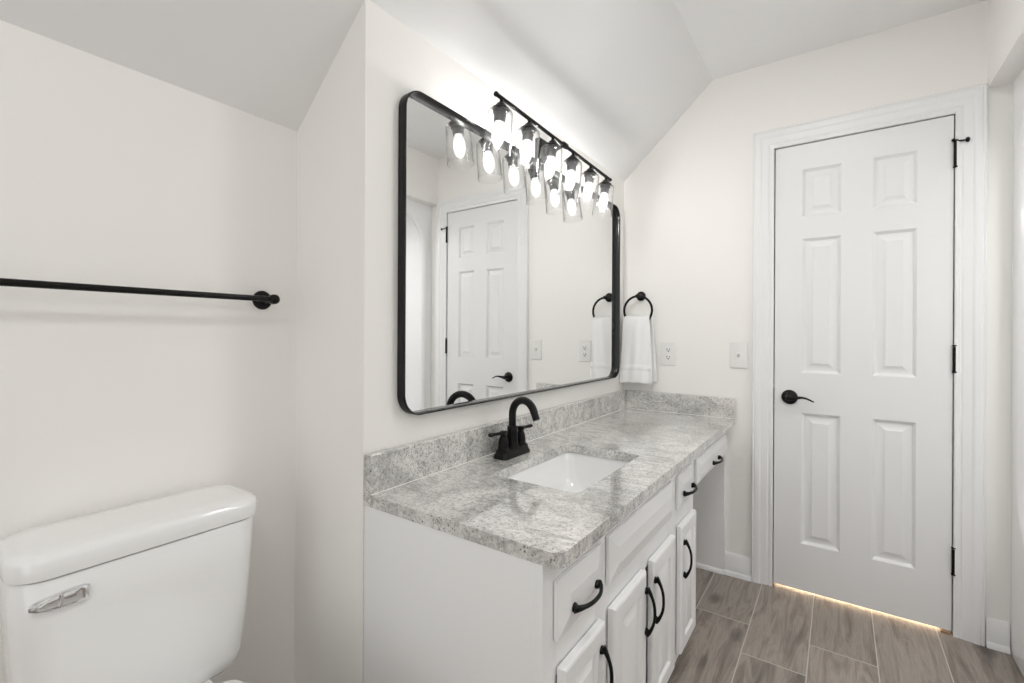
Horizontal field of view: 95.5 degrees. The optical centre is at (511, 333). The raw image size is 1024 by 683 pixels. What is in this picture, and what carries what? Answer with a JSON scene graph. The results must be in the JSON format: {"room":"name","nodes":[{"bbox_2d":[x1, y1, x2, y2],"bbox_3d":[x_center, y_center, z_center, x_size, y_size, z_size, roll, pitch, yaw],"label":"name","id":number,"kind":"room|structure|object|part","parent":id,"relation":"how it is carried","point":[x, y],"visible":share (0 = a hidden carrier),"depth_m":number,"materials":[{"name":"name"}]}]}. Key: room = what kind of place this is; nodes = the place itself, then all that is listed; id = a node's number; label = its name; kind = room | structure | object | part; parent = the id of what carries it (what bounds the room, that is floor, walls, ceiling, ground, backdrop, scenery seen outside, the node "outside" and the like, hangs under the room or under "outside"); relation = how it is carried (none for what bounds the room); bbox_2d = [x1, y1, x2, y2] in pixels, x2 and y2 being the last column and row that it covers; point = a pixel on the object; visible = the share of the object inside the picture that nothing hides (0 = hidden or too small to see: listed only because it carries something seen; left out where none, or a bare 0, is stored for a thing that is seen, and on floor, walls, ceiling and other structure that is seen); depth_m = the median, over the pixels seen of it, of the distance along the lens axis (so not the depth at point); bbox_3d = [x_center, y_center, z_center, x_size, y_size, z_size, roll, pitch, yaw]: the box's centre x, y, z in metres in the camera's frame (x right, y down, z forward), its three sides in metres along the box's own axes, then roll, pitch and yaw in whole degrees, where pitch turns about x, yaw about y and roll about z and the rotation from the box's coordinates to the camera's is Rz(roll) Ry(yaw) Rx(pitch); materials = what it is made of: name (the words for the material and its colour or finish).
{"room":"bathroom","nodes":[
{"label":"bathroom","id":0,"kind":"room"},
{"bbox_2d":[0,20,296,682],"bbox_3d":[-1.349,-0.209,0.429,0.109,2.746,2.350,0,0,35],"label":"wall","id":1,"kind":"structure","parent":0,"point":[113,174],"depth_m":1.06,"materials":[{"name":"white paint"}]},
{"bbox_2d":[0,278,279,309],"bbox_3d":[-0.832,-0.092,1.003,0.078,0.052,0.668,0,0,35],"label":"towel bar","id":2,"kind":"object","parent":1,"relation":"attached to","point":[262,300],"visible":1,"depth_m":1.00,"materials":[{"name":"black metal"}]},
{"bbox_3d":[-0.655,-0.091,1.255,0.078,0.052,0.052,0,0,35],"label":"wall post","id":3,"kind":"part","parent":2,"relation":"part of","materials":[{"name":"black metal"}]},
{"bbox_2d":[295,0,623,682],"bbox_3d":[-0.019,-0.203,2.050,0.420,2.746,1.833,0,0,35],"label":"wall","id":4,"kind":"structure","parent":0,"point":[348,408],"depth_m":1.26,"materials":[{"name":"white paint"}]},
{"bbox_2d":[364,389,625,494],"bbox_3d":[0.134,0.357,1.879,0.028,0.098,1.731,0,0,35],"label":"backsplash","id":5,"kind":"structure","parent":4,"relation":"attached to","point":[388,468],"depth_m":1.44,"materials":[{"name":"grey stone"}]},
{"bbox_2d":[397,90,619,414],"bbox_3d":[0.132,-0.221,1.871,0.028,0.901,1.500,0,0,35],"label":"mirror","id":6,"kind":"object","parent":4,"relation":"attached to","point":[509,282],"visible":0.99,"depth_m":1.59,"materials":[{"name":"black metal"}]},
{"bbox_2d":[482,91,613,206],"bbox_3d":[0.174,-0.658,1.833,0.139,0.232,0.908,0,0,35],"label":"vanity light","id":7,"kind":"object","parent":4,"relation":"attached to","point":[545,152],"visible":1,"depth_m":1.75,"materials":[{"name":"black metal"}]},
{"bbox_3d":[-0.044,-0.636,1.488,0.043,0.080,0.041,0,0,35],"label":"bulb","id":8,"kind":"part","parent":7,"relation":"part of","materials":[{"name":"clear glass"}]},
{"bbox_2d":[493,107,507,124],"bbox_3d":[-0.037,-0.693,1.483,0.048,0.044,0.047,0,0,35],"label":"socket","id":9,"kind":"object","parent":7,"relation":"attached to","point":[500,113],"depth_m":1.47,"materials":[{"name":"black metal"}]},
{"bbox_3d":[0.049,-0.631,1.621,0.043,0.080,0.041,0,0,35],"label":"bulb","id":10,"kind":"part","parent":7,"relation":"part of","materials":[{"name":"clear glass"}]},
{"bbox_2d":[521,128,534,142],"bbox_3d":[0.056,-0.688,1.616,0.048,0.044,0.047,0,0,35],"label":"socket","id":11,"kind":"object","parent":7,"relation":"attached to","point":[527,133],"depth_m":1.60,"materials":[{"name":"black metal"}]},
{"bbox_3d":[0.130,-0.722,1.871,0.023,0.104,0.104,0,0,35],"label":"wall plate","id":12,"kind":"part","parent":7,"relation":"part of","materials":[{"name":"black metal"}]},
{"bbox_3d":[0.143,-0.625,1.754,0.043,0.080,0.041,0,0,35],"label":"bulb","id":13,"kind":"part","parent":7,"relation":"part of","materials":[{"name":"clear glass"}]},
{"bbox_2d":[545,145,557,158],"bbox_3d":[0.149,-0.683,1.749,0.048,0.044,0.047,0,0,35],"label":"socket","id":14,"kind":"object","parent":7,"relation":"attached to","point":[551,150],"depth_m":1.73,"materials":[{"name":"black metal"}]},
{"bbox_3d":[0.176,-0.731,1.839,0.094,0.032,0.032,0,0,35],"label":"arm","id":15,"kind":"part","parent":7,"relation":"part of","materials":[{"name":"black metal"}]},
{"bbox_3d":[0.236,-0.620,1.887,0.043,0.080,0.041,0,0,35],"label":"bulb","id":16,"kind":"part","parent":7,"relation":"part of","materials":[{"name":"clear glass"}]},
{"bbox_2d":[566,160,577,171],"bbox_3d":[0.243,-0.678,1.882,0.048,0.044,0.047,0,0,35],"label":"socket","id":17,"kind":"object","parent":7,"relation":"attached to","point":[571,164],"depth_m":1.87,"materials":[{"name":"black metal"}]},
{"bbox_3d":[0.329,-0.615,2.019,0.043,0.080,0.041,0,0,35],"label":"bulb","id":18,"kind":"part","parent":7,"relation":"part of","materials":[{"name":"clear glass"}]},
{"bbox_2d":[584,173,594,183],"bbox_3d":[0.336,-0.672,2.015,0.048,0.044,0.047,0,0,35],"label":"socket","id":19,"kind":"object","parent":7,"relation":"attached to","point":[589,177],"depth_m":2.00,"materials":[{"name":"black metal"}]},
{"bbox_3d":[0.423,-0.610,2.152,0.043,0.080,0.041,0,0,35],"label":"bulb","id":20,"kind":"part","parent":7,"relation":"part of","materials":[{"name":"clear glass"}]},
{"bbox_2d":[600,184,609,193],"bbox_3d":[0.430,-0.667,2.148,0.048,0.044,0.047,0,0,35],"label":"socket","id":21,"kind":"object","parent":7,"relation":"attached to","point":[605,188],"depth_m":2.13,"materials":[{"name":"black metal"}]},
{"bbox_2d":[0,0,986,181],"bbox_3d":[0.291,-0.935,0.399,2.860,0.918,4.182,0,0,35],"label":"ceiling","id":22,"kind":"structure","parent":0,"point":[611,78],"depth_m":1.57,"materials":[{"name":"white paint"}]},
{"bbox_2d":[623,0,1012,634],"bbox_3d":[1.641,-0.194,1.943,2.420,2.746,0.100,0,0,35],"label":"wall","id":23,"kind":"structure","parent":0,"point":[688,204],"depth_m":2.24,"materials":[{"name":"white paint"}]},
{"bbox_2d":[623,291,652,319],"bbox_3d":[0.687,-0.136,2.514,0.165,0.188,0.060,0,0,35],"label":"towel ring","id":24,"kind":"object","parent":23,"relation":"attached to","point":[640,296],"visible":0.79,"depth_m":2.51,"materials":[{"name":"black metal"}]},
{"bbox_2d":[619,315,657,384],"bbox_3d":[0.677,0.086,2.496,0.198,0.366,0.068,0,0,35],"label":"hand towel","id":25,"kind":"object","parent":24,"relation":"hanging from","point":[638,357],"visible":0.99,"depth_m":2.47,"materials":[{"name":"white fabric"}]},
{"bbox_3d":[0.688,-0.204,2.514,0.052,0.052,0.060,0,0,35],"label":"wall post","id":26,"kind":"part","parent":24,"relation":"part of","materials":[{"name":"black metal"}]},
{"bbox_2d":[661,341,675,365],"bbox_3d":[0.823,0.105,2.449,0.080,0.126,0.008,0,0,35],"label":"wall outlet","id":27,"kind":"object","parent":23,"relation":"attached to","point":[668,349],"visible":1,"depth_m":2.45,"materials":[{"name":"white plastic"}]},
{"bbox_2d":[665,347,671,351],"bbox_3d":[0.822,0.085,2.447,0.033,0.027,0.003,0,0,35],"label":"receptacle","id":28,"kind":"object","parent":27,"relation":"attached to","point":[667,349],"depth_m":2.45,"materials":[{"name":"white plastic"}]},
{"bbox_2d":[665,355,671,359],"bbox_3d":[0.822,0.124,2.447,0.033,0.027,0.003,0,0,35],"label":"receptacle","id":29,"kind":"object","parent":27,"relation":"attached to","point":[667,357],"depth_m":2.45,"materials":[{"name":"grey plastic"}]},
{"bbox_2d":[724,551,750,581],"bbox_3d":[1.090,1.123,2.248,0.117,0.105,0.026,0,0,35],"label":"baseboard","id":30,"kind":"structure","parent":23,"relation":"attached to","point":[738,566],"depth_m":2.25,"materials":[{"name":"white wood"}]},
{"bbox_2d":[730,342,747,368],"bbox_3d":[1.096,0.105,2.252,0.080,0.126,0.018,0,0,35],"label":"light switch","id":31,"kind":"object","parent":23,"relation":"attached to","point":[738,351],"visible":1,"depth_m":2.25,"materials":[{"name":"white plastic"}]},
{"bbox_2d":[751,83,987,645],"bbox_3d":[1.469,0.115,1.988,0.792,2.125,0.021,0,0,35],"label":"door frame","id":32,"kind":"structure","parent":23,"relation":"attached to","point":[969,105],"depth_m":1.80,"materials":[{"name":"white wood"}]},
{"bbox_2d":[773,115,969,630],"bbox_3d":[1.485,0.153,1.977,0.657,2.021,0.093,0,0,35],"label":"door","id":33,"kind":"structure","parent":23,"relation":"in","point":[865,351],"depth_m":1.97,"materials":[{"name":"white wood"}]},
{"bbox_3d":[1.282,0.292,2.070,0.106,0.024,0.016,0,0,41],"label":"lever handle","id":34,"kind":"part","parent":33,"relation":"part of","materials":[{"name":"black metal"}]},
{"bbox_2d":[940,628,950,634],"bbox_3d":[1.711,1.176,1.837,0.031,0.007,0.024,0,0,35],"label":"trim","id":35,"kind":"structure","parent":23,"relation":"attached to","point":[948,632],"depth_m":1.83,"materials":[{"name":"brown wood"}]},
{"bbox_2d":[985,617,1010,654],"bbox_3d":[1.815,1.127,1.739,0.062,0.105,0.026,0,0,35],"label":"baseboard","id":36,"kind":"structure","parent":23,"relation":"attached to","point":[997,632],"depth_m":1.74,"materials":[{"name":"white wood"}]},
{"bbox_2d":[667,568,1023,682],"bbox_3d":[0.389,1.222,0.536,2.840,0.100,6.132,0,0,35],"label":"floor","id":37,"kind":"structure","parent":0,"point":[744,631],"depth_m":1.75,"materials":[{"name":"brown tile"}]},
{"bbox_2d":[0,484,256,682],"bbox_3d":[-0.566,0.772,0.828,0.702,0.790,0.414,0,0,35],"label":"toilet","id":38,"kind":"object","parent":37,"relation":"on","point":[155,590],"visible":1,"depth_m":0.90,"materials":[{"name":"white ceramic"}]},
{"bbox_3d":[-0.781,0.460,0.804,0.012,0.029,0.078,0,0,35],"label":"flush lever","id":39,"kind":"part","parent":38,"relation":"part of","materials":[{"name":"silver metal"}]},
{"bbox_3d":[-0.773,0.398,0.975,0.192,0.042,0.414,0,0,35],"label":"tank lid","id":40,"kind":"part","parent":38,"relation":"part of","materials":[{"name":"white ceramic"}]},
{"bbox_3d":[-0.480,0.740,0.762,0.479,0.024,0.376,0,0,35],"label":"seat lid","id":41,"kind":"part","parent":38,"relation":"part of","materials":[{"name":"white plastic"}]},
{"bbox_2d":[364,432,726,682],"bbox_3d":[0.358,0.805,1.722,0.578,0.734,1.730,0,0,35],"label":"vanity cabinet","id":42,"kind":"object","parent":37,"relation":"on","point":[440,607],"visible":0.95,"depth_m":1.09,"materials":[{"name":"white wood"}]},
{"bbox_2d":[364,389,734,568],"bbox_3d":[0.355,0.374,1.723,0.570,0.128,1.731,0,0,35],"label":"countertop","id":43,"kind":"structure","parent":42,"relation":"on","point":[452,483],"depth_m":1.30,"materials":[{"name":"grey stone"}]},
{"bbox_2d":[488,397,539,459],"bbox_3d":[0.000,0.306,1.552,0.164,0.200,0.180,0,0,-6],"label":"faucet","id":44,"kind":"object","parent":43,"relation":"on","point":[512,443],"visible":1,"depth_m":1.54,"materials":[{"name":"black metal"}]},
{"bbox_3d":[-0.046,0.324,1.503,0.067,0.013,0.016,0,0,-40],"label":"lever","id":45,"kind":"part","parent":44,"relation":"part of","materials":[{"name":"black metal"}]},
{"bbox_3d":[0.001,0.392,1.560,0.058,0.028,0.156,0,0,35],"label":"plate","id":46,"kind":"part","parent":44,"relation":"part of","materials":[{"name":"black metal"}]},
{"bbox_3d":[0.038,0.292,1.527,0.144,0.173,0.045,0,0,42],"label":"spout","id":47,"kind":"part","parent":44,"relation":"part of","materials":[{"name":"black metal"}]},
{"bbox_2d":[507,452,628,492],"bbox_3d":[0.185,0.510,1.452,0.330,0.145,0.516,0,0,35],"label":"sink","id":48,"kind":"object","parent":43,"relation":"in","point":[568,471],"visible":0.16,"depth_m":1.65,"materials":[{"name":"white ceramic"}]},
{"bbox_3d":[0.148,0.541,0.988,0.018,0.116,0.204,0,0,35],"label":"drawer","id":49,"kind":"part","parent":42,"relation":"part of","materials":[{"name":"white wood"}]},
{"bbox_3d":[0.151,0.876,0.991,0.018,0.435,0.194,0,0,35],"label":"door","id":50,"kind":"part","parent":42,"relation":"part of","materials":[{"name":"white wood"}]},
{"bbox_3d":[0.168,0.553,0.977,0.030,0.019,0.130,0,0,35],"label":"handle","id":51,"kind":"part","parent":42,"relation":"part of","materials":[{"name":"black metal"}]},
{"bbox_3d":[0.212,0.765,1.036,0.030,0.135,0.019,0,0,35],"label":"handle","id":52,"kind":"part","parent":42,"relation":"part of","materials":[{"name":"black metal"}]},
{"bbox_3d":[0.302,0.876,1.206,0.018,0.435,0.228,0,0,35],"label":"door","id":53,"kind":"part","parent":42,"relation":"part of","materials":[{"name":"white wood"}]},
{"bbox_3d":[0.539,0.784,1.582,0.020,0.689,1.710,0,0,35],"label":"frame","id":54,"kind":"part","parent":42,"relation":"part of","materials":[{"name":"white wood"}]},
{"bbox_3d":[0.381,0.766,1.278,0.030,0.135,0.019,0,0,35],"label":"handle","id":55,"kind":"part","parent":42,"relation":"part of","materials":[{"name":"black metal"}]},
{"bbox_3d":[0.426,0.771,1.342,0.030,0.135,0.019,0,0,35],"label":"handle","id":56,"kind":"part","parent":42,"relation":"part of","materials":[{"name":"black metal"}]},
{"bbox_3d":[0.464,0.877,1.437,0.018,0.435,0.216,0,0,35],"label":"door","id":57,"kind":"part","parent":42,"relation":"part of","materials":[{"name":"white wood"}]},
{"bbox_3d":[0.617,0.544,1.655,0.018,0.116,0.173,0,0,35],"label":"drawer","id":58,"kind":"part","parent":42,"relation":"part of","materials":[{"name":"white wood"}]},
{"bbox_3d":[0.628,0.878,1.670,0.018,0.435,0.197,0,0,35],"label":"door","id":59,"kind":"part","parent":42,"relation":"part of","materials":[{"name":"white wood"}]},
{"bbox_3d":[0.603,0.773,1.594,0.030,0.133,0.019,0,0,35],"label":"handle","id":60,"kind":"part","parent":42,"relation":"part of","materials":[{"name":"black metal"}]},
{"bbox_3d":[0.636,0.552,1.643,0.030,0.019,0.130,0,0,35],"label":"handle","id":61,"kind":"part","parent":42,"relation":"part of","materials":[{"name":"black metal"}]},
{"bbox_3d":[0.825,0.808,2.430,0.528,0.734,0.034,0,0,35],"label":"panel","id":62,"kind":"part","parent":42,"relation":"part of","materials":[{"name":"white wood"}]},
{"bbox_3d":[0.877,0.535,2.026,0.018,0.096,0.577,0,0,35],"label":"drawer","id":63,"kind":"part","parent":42,"relation":"part of","materials":[{"name":"white wood"}]},
{"bbox_3d":[0.897,0.549,2.014,0.030,0.019,0.130,0,0,35],"label":"handle","id":64,"kind":"part","parent":42,"relation":"part of","materials":[{"name":"black metal"}]},
{"bbox_2d":[1010,68,1023,675],"bbox_3d":[1.735,-0.021,0.868,0.790,2.400,1.545,0,0,35],"label":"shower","id":65,"kind":"object","parent":37,"relation":"on","point":[1017,401],"visible":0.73,"depth_m":1.67,"materials":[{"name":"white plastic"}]},
{"bbox_2d":[988,0,1023,87],"bbox_3d":[0.657,-0.199,0.078,0.067,2.746,4.082,0,0,35],"label":"wall","id":66,"kind":"structure","parent":0,"point":[1005,17],"depth_m":1.62,"materials":[{"name":"white paint"}]}
]}

